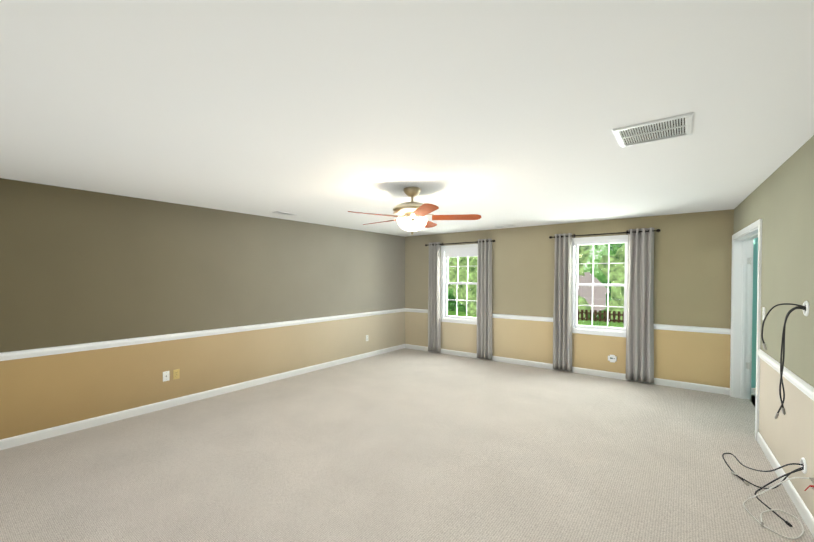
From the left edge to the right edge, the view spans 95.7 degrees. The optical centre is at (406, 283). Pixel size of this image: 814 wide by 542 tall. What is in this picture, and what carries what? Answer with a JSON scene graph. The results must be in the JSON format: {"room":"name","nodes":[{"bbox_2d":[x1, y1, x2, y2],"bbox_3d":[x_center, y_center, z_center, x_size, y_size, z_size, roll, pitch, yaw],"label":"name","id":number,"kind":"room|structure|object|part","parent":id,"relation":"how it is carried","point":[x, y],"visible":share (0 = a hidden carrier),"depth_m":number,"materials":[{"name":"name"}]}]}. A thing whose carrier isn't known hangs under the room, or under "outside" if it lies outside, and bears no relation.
{"room":"empty living room","nodes":[
{"label":"empty living room","id":0,"kind":"room"},
{"bbox_2d":[0,178,404,439],"bbox_3d":[-2.212,0.246,5.333,0.150,2.440,7.300,1,1,37],"label":"wall","id":1,"kind":"structure","parent":0,"point":[77,266],"depth_m":4.32,"materials":[{"name":"beige paint"}]},
{"bbox_2d":[163,371,169,381],"bbox_3d":[-2.849,1.102,4.362,0.018,0.115,0.070,1,1,37],"label":"outlet","id":2,"kind":"object","parent":1,"relation":"attached to","point":[166,375],"visible":1,"depth_m":4.37,"materials":[{"name":"plastic"}]},
{"bbox_2d":[173,369,179,379],"bbox_3d":[-2.786,1.100,4.452,0.011,0.115,0.070,1,1,37],"label":"outlet","id":3,"kind":"object","parent":1,"relation":"attached to","point":[176,373],"visible":1,"depth_m":4.45,"materials":[{"name":"plastic"}]},
{"bbox_2d":[0,344,403,449],"bbox_3d":[-2.146,1.420,5.303,0.013,0.092,7.000,1,1,37],"label":"baseboard","id":4,"kind":"structure","parent":1,"relation":"attached to","point":[6,443],"depth_m":4.32,"materials":[{"name":"white wood"}]},
{"bbox_2d":[0,308,404,360],"bbox_3d":[-2.141,0.629,5.286,0.027,0.075,7.000,1,1,37],"label":"trim","id":5,"kind":"structure","parent":1,"relation":"attached to","point":[12,355],"depth_m":4.31,"materials":[{"name":"white wood"}]},
{"bbox_2d":[0,348,813,541],"bbox_3d":[0.223,1.545,3.517,6.250,0.100,7.300,1,1,37],"label":"floor carpet","id":6,"kind":"object","parent":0,"point":[406,445],"visible":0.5,"depth_m":3.02,"materials":[{"name":"beige carpet"}]},
{"bbox_2d":[0,0,813,236],"bbox_3d":[0.223,-1.004,3.475,6.250,0.120,7.300,1,1,37],"label":"ceiling","id":7,"kind":"structure","parent":0,"point":[493,113],"depth_m":1.88,"materials":[{"name":"white paint"}]},
{"bbox_2d":[272,211,296,215],"bbox_3d":[-1.692,-0.964,5.097,0.160,0.012,0.300,1,1,37],"label":"ceiling vent","id":8,"kind":"object","parent":7,"relation":"in","point":[283,213],"visible":1,"depth_m":5.08,"materials":[{"name":"white metal"}]},
{"bbox_2d":[348,187,480,234],"bbox_3d":[0.018,-0.718,3.748,1.277,0.462,1.316,1,1,37],"label":"ceiling fan","id":9,"kind":"object","parent":7,"relation":"hanging from","point":[412,220],"visible":1,"depth_m":3.62,"materials":[{"name":"brown wood"}]},
{"bbox_3d":[0.052,-0.583,3.712,0.312,0.119,0.312,1,1,37],"label":"lamp shade","id":10,"kind":"part","parent":9,"relation":"part of","materials":[{"name":"white glass"}]},
{"bbox_2d":[495,225,513,227],"bbox_3d":[1.698,-0.985,6.385,0.300,0.012,0.160,1,1,37],"label":"ceiling vent","id":11,"kind":"object","parent":7,"relation":"in","point":[505,226],"visible":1,"depth_m":6.37,"materials":[{"name":"white metal"}]},
{"bbox_2d":[612,112,693,147],"bbox_3d":[1.496,-0.918,2.241,0.385,0.012,0.370,1,1,37],"label":"ceiling vent","id":12,"kind":"object","parent":7,"relation":"in","point":[677,126],"visible":1,"depth_m":2.22,"materials":[{"name":"white metal"}]},
{"bbox_2d":[405,209,733,387],"bbox_3d":[2.197,0.227,6.485,5.500,2.440,0.150,1,1,37],"label":"wall","id":13,"kind":"structure","parent":0,"point":[692,266],"depth_m":5.71,"materials":[{"name":"beige paint"}]},
{"bbox_2d":[405,308,427,312],"bbox_3d":[0.330,0.588,7.788,0.897,0.075,0.027,1,1,37],"label":"trim","id":14,"kind":"structure","parent":13,"relation":"attached to","point":[406,309],"depth_m":7.87,"materials":[{"name":"white wood"}]},
{"bbox_2d":[441,244,477,324],"bbox_3d":[1.078,0.016,7.303,0.894,1.545,0.186,1,1,37],"label":"window","id":15,"kind":"structure","parent":13,"relation":"in","point":[443,281],"depth_m":7.41,"materials":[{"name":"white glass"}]},
{"bbox_2d":[444,247,476,257],"bbox_3d":[1.060,-0.607,7.270,0.740,0.175,0.044,1,1,37],"label":"window blind","id":16,"kind":"object","parent":15,"relation":"attached to","point":[462,252],"visible":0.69,"depth_m":7.25,"materials":[{"name":"white plastic"}]},
{"bbox_3d":[1.095,0.003,7.326,0.748,1.398,0.090,1,1,37],"label":"window sash","id":17,"kind":"part","parent":15,"relation":"part of","materials":[{"name":"white wood"}]},
{"bbox_3d":[1.099,0.003,7.331,0.728,1.378,0.044,1,1,37],"label":"glass","id":18,"kind":"part","parent":15,"relation":"part of","materials":[{"name":"clear glass"}]},
{"bbox_2d":[425,240,494,245],"bbox_3d":[1.012,-0.789,7.194,1.541,0.061,0.119,1,1,37],"label":"curtain rod","id":19,"kind":"object","parent":13,"relation":"attached to","point":[442,244],"visible":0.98,"depth_m":7.14,"materials":[{"name":"brown metal"}]},
{"bbox_2d":[428,242,440,351],"bbox_3d":[0.544,0.283,7.516,0.301,2.225,0.102,1,1,37],"label":"panel","id":20,"kind":"object","parent":19,"relation":"hanging from","point":[434,315],"visible":1,"depth_m":7.49,"materials":[{"name":"fabric"}]},
{"bbox_2d":[477,239,491,359],"bbox_3d":[1.429,0.294,6.850,0.317,2.225,0.097,1,1,37],"label":"panel","id":21,"kind":"object","parent":19,"relation":"hanging from","point":[484,316],"visible":1,"depth_m":6.84,"materials":[{"name":"fabric"}]},
{"bbox_2d":[492,314,552,321],"bbox_3d":[2.019,0.609,6.514,1.596,0.075,0.027,1,1,37],"label":"trim","id":22,"kind":"structure","parent":13,"relation":"attached to","point":[534,318],"depth_m":6.49,"materials":[{"name":"white wood"}]},
{"bbox_2d":[404,344,729,394],"bbox_3d":[2.119,1.402,6.460,5.370,0.092,0.013,1,1,37],"label":"baseboard","id":23,"kind":"structure","parent":13,"relation":"attached to","point":[672,383],"depth_m":5.83,"materials":[{"name":"white wood"}]},
{"bbox_2d":[572,235,627,336],"bbox_3d":[3.046,0.040,5.819,0.894,1.545,0.186,1,1,37],"label":"window","id":24,"kind":"structure","parent":13,"relation":"in","point":[615,333],"depth_m":5.84,"materials":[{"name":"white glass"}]},
{"bbox_3d":[3.063,0.028,5.841,0.748,1.398,0.090,1,1,37],"label":"window sash","id":25,"kind":"part","parent":24,"relation":"part of","materials":[{"name":"white wood"}]},
{"bbox_2d":[574,239,626,244],"bbox_3d":[3.029,-0.643,5.784,0.740,0.055,0.044,1,1,37],"label":"window blind","id":26,"kind":"object","parent":24,"relation":"attached to","point":[601,242],"visible":0.86,"depth_m":5.75,"materials":[{"name":"white plastic"}]},
{"bbox_2d":[549,229,660,238],"bbox_3d":[2.996,-0.765,5.698,1.531,0.061,0.119,1,1,37],"label":"curtain rod","id":27,"kind":"object","parent":13,"relation":"attached to","point":[626,232],"visible":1,"depth_m":5.63,"materials":[{"name":"brown metal"}]},
{"bbox_2d":[553,233,571,371],"bbox_3d":[2.532,0.307,6.013,0.305,2.225,0.101,1,1,37],"label":"panel","id":28,"kind":"object","parent":27,"relation":"hanging from","point":[562,334],"visible":1,"depth_m":6.00,"materials":[{"name":"fabric"}]},
{"bbox_2d":[626,227,653,382],"bbox_3d":[3.394,0.318,5.367,0.354,2.225,0.090,1,1,37],"label":"curtain","id":29,"kind":"object","parent":27,"relation":"hanging from","point":[640,342],"visible":1,"depth_m":5.36,"materials":[{"name":"fabric"}]},
{"bbox_2d":[608,355,616,362],"bbox_3d":[3.152,1.161,5.658,0.116,0.116,0.043,1,1,37],"label":"outlet","id":30,"kind":"object","parent":13,"relation":"attached to","point":[612,358],"visible":0.98,"depth_m":5.65,"materials":[{"name":"white plastic"}]},
{"bbox_2d":[654,324,730,334],"bbox_3d":[3.805,0.631,5.167,1.137,0.075,0.027,1,1,37],"label":"trim","id":31,"kind":"structure","parent":13,"relation":"attached to","point":[656,326],"depth_m":5.06,"materials":[{"name":"white wood"}]},
{"bbox_2d":[751,388,755,402],"bbox_3d":[4.423,1.541,3.772,1.280,0.100,3.047,1,1,37],"label":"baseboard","id":32,"kind":"structure","parent":0,"point":[753,391],"depth_m":4.96,"materials":[{"name":"wood"}]},
{"bbox_2d":[751,237,757,387],"bbox_3d":[5.204,0.251,4.977,1.050,2.440,0.150,1,1,37],"label":"wall","id":33,"kind":"structure","parent":0,"point":[754,306],"depth_m":5.14,"materials":[{"name":"teal paint"}]},
{"bbox_2d":[733,135,813,516],"bbox_3d":[2.337,0.302,1.879,0.494,2.440,7.550,1,1,37],"label":"wall","id":34,"kind":"structure","parent":0,"point":[779,201],"depth_m":2.71,"materials":[{"name":"beige paint"}]},
{"bbox_2d":[730,219,761,440],"bbox_3d":[3.860,0.436,4.096,0.270,2.100,1.642,1,1,37],"label":"door frame","id":35,"kind":"structure","parent":34,"relation":"attached to","point":[741,310],"depth_m":4.69,"materials":[{"name":"white wood"}]},
{"bbox_2d":[746,257,751,369],"bbox_3d":[4.330,0.382,4.668,0.039,1.424,0.014,1,1,37],"label":"door jamb hinges","id":36,"kind":"object","parent":35,"relation":"attached to","point":[749,260],"visible":1,"depth_m":4.67,"materials":[{"name":"silver metal"}]},
{"bbox_2d":[762,307,764,319],"bbox_3d":[3.242,0.278,3.350,0.014,0.116,0.070,1,1,37],"label":"light switch","id":37,"kind":"object","parent":34,"relation":"attached to","point":[763,314],"visible":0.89,"depth_m":3.35,"materials":[{"name":"white plastic"}]},
{"bbox_2d":[722,453,806,526],"bbox_3d":[2.609,1.319,2.761,0.190,0.383,1.049,0,1,17],"label":"cable","id":38,"kind":"object","parent":34,"relation":"attached to","point":[803,465],"visible":0.96,"depth_m":2.53,"materials":[{"name":"rubber"}]},
{"bbox_3d":[2.689,1.338,2.827,0.370,0.342,0.837,1,1,37],"label":"cord","id":39,"kind":"part","parent":38,"relation":"part of","materials":[{"name":"rubber"}]},
{"bbox_3d":[2.577,1.343,2.649,0.338,0.324,0.396,1,1,37],"label":"cord","id":40,"kind":"part","parent":38,"relation":"part of","materials":[{"name":"rubber"}]},
{"bbox_3d":[2.494,1.350,2.451,0.233,0.331,0.403,1,1,37],"label":"cord","id":41,"kind":"part","parent":38,"relation":"part of","materials":[{"name":"plastic"}]},
{"bbox_3d":[2.574,1.184,2.392,0.014,0.100,0.100,1,1,37],"label":"plate","id":42,"kind":"part","parent":38,"relation":"part of","materials":[{"name":"white plastic"}]},
{"bbox_2d":[743,477,813,539],"bbox_3d":[2.353,1.318,2.331,0.316,0.402,0.354,1,1,37],"label":"cable","id":43,"kind":"object","parent":34,"relation":"attached to","point":[811,486],"visible":0.96,"depth_m":2.32,"materials":[{"name":"plastic"}]},
{"bbox_3d":[2.389,1.179,2.168,0.065,0.119,0.116,1,1,37],"label":"plate","id":44,"kind":"part","parent":43,"relation":"part of","materials":[{"name":"plastic"}]},
{"bbox_2d":[761,301,808,418],"bbox_3d":[2.515,0.513,2.454,0.214,0.802,0.126,1,1,37],"label":"cable","id":45,"kind":"object","parent":34,"relation":"attached to","point":[805,307],"visible":1,"depth_m":2.44,"materials":[{"name":"rubber"}]},
{"bbox_3d":[2.531,0.298,2.474,0.213,0.332,0.070,1,1,37],"label":"cord","id":46,"kind":"part","parent":45,"relation":"part of","materials":[{"name":"rubber"}]},
{"bbox_3d":[2.524,0.536,2.416,0.153,0.758,0.054,1,1,37],"label":"cord","id":47,"kind":"part","parent":45,"relation":"part of","materials":[{"name":"rubber"}]},
{"bbox_3d":[2.540,0.513,2.419,0.131,0.726,0.031,1,1,37],"label":"cord","id":48,"kind":"part","parent":45,"relation":"part of","materials":[{"name":"rubber"}]},
{"bbox_3d":[2.580,0.164,2.384,0.014,0.100,0.100,1,1,37],"label":"plate","id":49,"kind":"part","parent":45,"relation":"part of","materials":[{"name":"white plastic"}]},
{"bbox_2d":[757,432,813,536],"bbox_3d":[1.814,1.485,1.295,0.246,0.092,5.310,1,1,37],"label":"baseboard","id":50,"kind":"structure","parent":34,"relation":"attached to","point":[790,489],"depth_m":2.60,"materials":[{"name":"white wood"}]},
{"bbox_2d":[757,349,813,400],"bbox_3d":[1.809,0.694,1.286,0.260,0.075,5.310,1,1,37],"label":"trim","id":51,"kind":"structure","parent":34,"relation":"attached to","point":[803,386],"depth_m":2.60,"materials":[{"name":"white wood"}]},
{"label":"outside","id":52,"kind":"structure","parent":0,"visible":0},
{"bbox_2d":[448,243,624,327],"bbox_3d":[3.690,-0.659,13.018,32.000,16.000,8.400,1,1,37],"label":"outdoor view","id":53,"kind":"object","parent":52,"point":[615,313],"depth_m":13.64,"materials":[{"name":"green plant"}]},
{"bbox_3d":[1.716,-1.464,16.752,3.143,3.813,2.469,1,1,37],"label":"tree crown","id":54,"kind":"part","parent":53,"relation":"part of","materials":[{"name":"green plant"}]},
{"bbox_3d":[2.899,0.121,14.403,2.332,2.585,1.908,1,1,37],"label":"tree crown","id":55,"kind":"part","parent":53,"relation":"part of","materials":[{"name":"green plant"}]},
{"bbox_3d":[5.574,0.803,12.609,1.252,1.429,0.950,1,1,37],"label":"tree crown","id":56,"kind":"part","parent":53,"relation":"part of","materials":[{"name":"green plant"}]},
{"bbox_3d":[5.089,-1.574,13.210,2.910,3.594,2.538,1,1,37],"label":"tree crown","id":57,"kind":"part","parent":53,"relation":"part of","materials":[{"name":"green plant"}]},
{"bbox_3d":[7.223,-0.218,11.201,2.598,2.872,2.075,1,1,37],"label":"tree crown","id":58,"kind":"part","parent":53,"relation":"part of","materials":[{"name":"green plant"}]},
{"bbox_3d":[8.238,0.687,12.458,2.653,3.049,2.129,1,1,37],"label":"tree crown","id":59,"kind":"part","parent":53,"relation":"part of","materials":[{"name":"green plant"}]}
]}

